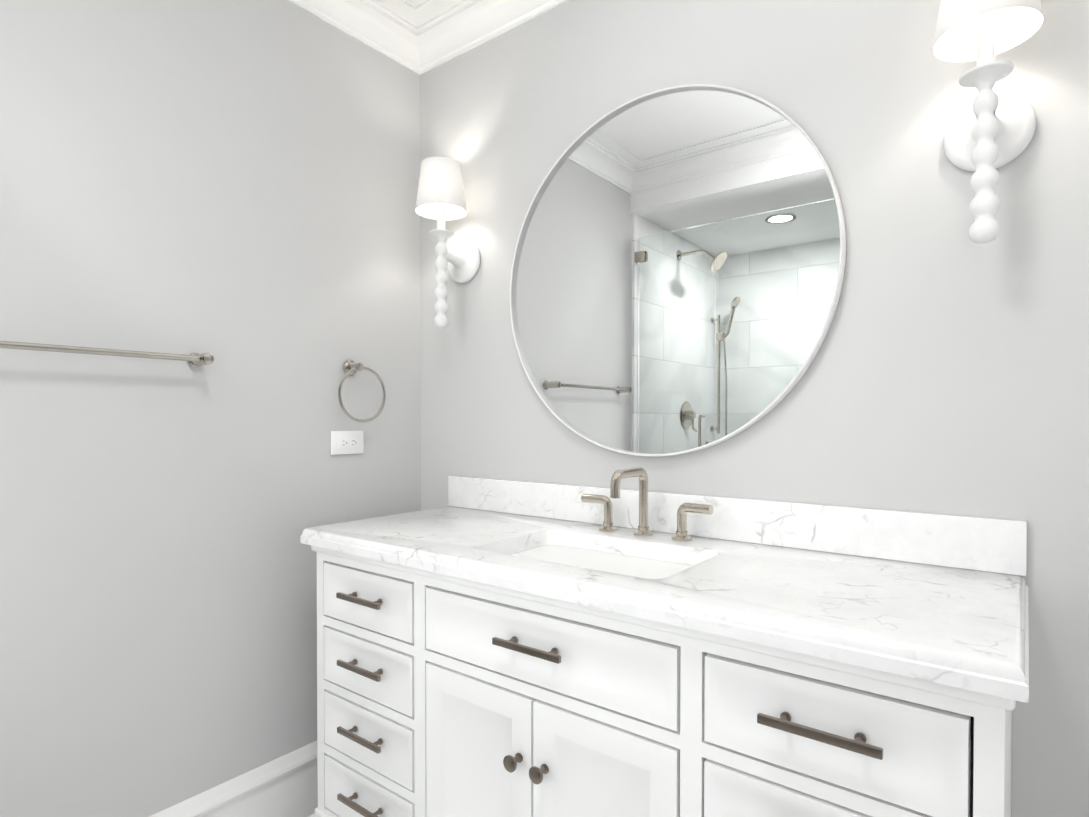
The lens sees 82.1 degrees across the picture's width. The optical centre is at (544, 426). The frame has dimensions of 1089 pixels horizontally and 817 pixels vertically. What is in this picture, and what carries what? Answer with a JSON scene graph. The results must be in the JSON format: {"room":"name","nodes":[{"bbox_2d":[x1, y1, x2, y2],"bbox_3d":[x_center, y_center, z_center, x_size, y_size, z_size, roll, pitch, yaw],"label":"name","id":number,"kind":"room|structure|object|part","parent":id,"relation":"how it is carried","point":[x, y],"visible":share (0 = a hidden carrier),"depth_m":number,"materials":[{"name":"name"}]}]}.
{"room":"bathroom","nodes":[
{"label":"bathroom","id":0,"kind":"room"},
{"bbox_2d":[0,0,420,816],"bbox_3d":[-1.317,-0.061,1.110,0.100,2.470,2.770,1,1,38],"label":"wall","id":1,"kind":"structure","parent":0,"point":[230,186],"depth_m":1.56,"materials":[{"name":"paint"}]},
{"bbox_2d":[0,341,213,367],"bbox_3d":[-1.041,-0.164,1.318,0.077,0.039,0.649,1,1,38],"label":"towel rail","id":2,"kind":"object","parent":1,"relation":"attached to","point":[196,360],"visible":1,"depth_m":1.39,"materials":[{"name":"grey metal"}]},
{"bbox_2d":[149,741,317,816],"bbox_3d":[-0.875,1.054,1.591,0.030,0.228,1.430,1,1,38],"label":"baseboard","id":3,"kind":"structure","parent":1,"relation":"attached to","point":[286,785],"depth_m":1.69,"materials":[{"name":"paint"}]},
{"bbox_2d":[331,431,363,454],"bbox_3d":[-0.609,0.049,1.935,0.009,0.072,0.116,1,1,38],"label":"electrical outlet","id":4,"kind":"object","parent":1,"relation":"attached to","point":[346,442],"visible":1,"depth_m":1.93,"materials":[{"name":"white plastic"}]},
{"bbox_2d":[288,0,415,55],"bbox_3d":[-0.830,-1.254,1.521,0.150,0.094,1.140,1,1,38],"label":"crown molding","id":5,"kind":"structure","parent":1,"relation":"attached to","point":[384,26],"depth_m":1.94,"materials":[{"name":"paint"}]},
{"bbox_2d":[338,360,385,422],"bbox_3d":[-0.575,-0.111,1.937,0.058,0.196,0.173,1,1,38],"label":"towel ring","id":6,"kind":"object","parent":1,"relation":"attached to","point":[351,367],"visible":1,"depth_m":1.92,"materials":[{"name":"grey metal"}]},
{"bbox_2d":[404,0,426,7],"bbox_3d":[-0.100,-1.335,0.216,3.100,0.100,2.870,1,1,38],"label":"ceiling","id":7,"kind":"structure","parent":0,"point":[414,3],"depth_m":1.93,"materials":[{"name":"paint"}]},
{"bbox_2d":[420,0,1088,816],"bbox_3d":[0.747,-0.064,1.329,3.100,2.470,0.100,1,1,38],"label":"wall","id":8,"kind":"structure","parent":0,"point":[948,372],"depth_m":1.30,"materials":[{"name":"paint"}]},
{"bbox_2d":[415,157,479,328],"bbox_3d":[-0.315,-0.562,1.961,0.158,0.510,0.183,1,1,38],"label":"sconce","id":9,"kind":"object","parent":8,"relation":"attached to","point":[440,197],"visible":1,"depth_m":1.94,"materials":[{"name":"white paint"}]},
{"bbox_3d":[-0.322,-0.743,1.949,0.158,0.147,0.158,1,1,38],"label":"lamp shade","id":10,"kind":"part","parent":9,"relation":"part of","materials":[{"name":"fabric"}]},
{"bbox_2d":[387,0,568,74],"bbox_3d":[0.671,-1.250,1.215,2.900,0.094,0.150,1,1,38],"label":"crown molding","id":11,"kind":"structure","parent":8,"relation":"attached to","point":[425,36],"depth_m":1.97,"materials":[{"name":"paint"}]},
{"bbox_2d":[510,84,845,456],"bbox_3d":[0.270,-0.387,1.610,0.928,0.928,0.028,1,1,38],"label":"mirror","id":12,"kind":"object","parent":8,"relation":"attached to","point":[677,270],"visible":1,"depth_m":1.56,"materials":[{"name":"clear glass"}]},
{"bbox_2d":[448,475,1026,574],"bbox_3d":[0.286,0.218,1.610,1.514,0.100,0.020,1,1,38],"label":"backsplash","id":13,"kind":"structure","parent":8,"relation":"attached to","point":[978,543],"depth_m":1.35,"materials":[{"name":"white stone"}]},
{"bbox_2d":[933,0,1042,242],"bbox_3d":[0.785,-0.579,1.111,0.158,0.510,0.183,1,1,38],"label":"sconce","id":14,"kind":"object","parent":8,"relation":"attached to","point":[988,131],"visible":1,"depth_m":1.10,"materials":[{"name":"white paint"}]},
{"bbox_3d":[0.777,-0.736,1.100,0.033,0.080,0.033,1,1,38],"label":"bulb","id":15,"kind":"part","parent":14,"relation":"part of","materials":[{"name":"white"}]},
{"bbox_3d":[0.777,-0.760,1.099,0.158,0.147,0.158,1,1,38],"label":"lamp shade","id":16,"kind":"part","parent":14,"relation":"part of","materials":[{"name":"fabric"}]},
{"bbox_3d":[-0.099,1.235,0.249,3.100,0.100,2.870,1,1,38],"label":"floor","id":17,"kind":"structure","parent":0,"visible":0},
{"bbox_2d":[300,539,1028,816],"bbox_3d":[0.125,0.741,1.403,1.498,0.860,0.556,1,1,38],"label":"bathroom vanity","id":18,"kind":"object","parent":17,"relation":"on","point":[494,647],"depth_m":1.11,"materials":[{"name":"paint"}]},
{"bbox_2d":[300,507,1028,690],"bbox_3d":[0.125,0.291,1.402,1.520,0.040,0.548,1,1,38],"label":"countertop","id":19,"kind":"structure","parent":18,"relation":"on","point":[964,622],"depth_m":1.08,"materials":[{"name":"white stone"}]},
{"bbox_2d":[500,535,699,578],"bbox_3d":[0.109,0.378,1.379,0.531,0.157,0.360,1,1,38],"label":"sink","id":20,"kind":"object","parent":19,"relation":"in","point":[652,564],"depth_m":1.47,"materials":[{"name":"white ceramic"}]},
{"bbox_2d":[580,467,715,542],"bbox_3d":[0.209,0.184,1.506,0.357,0.170,0.171,1,1,38],"label":"faucet","id":21,"kind":"object","parent":19,"relation":"on","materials":[{"name":"silver metal"}]}
]}

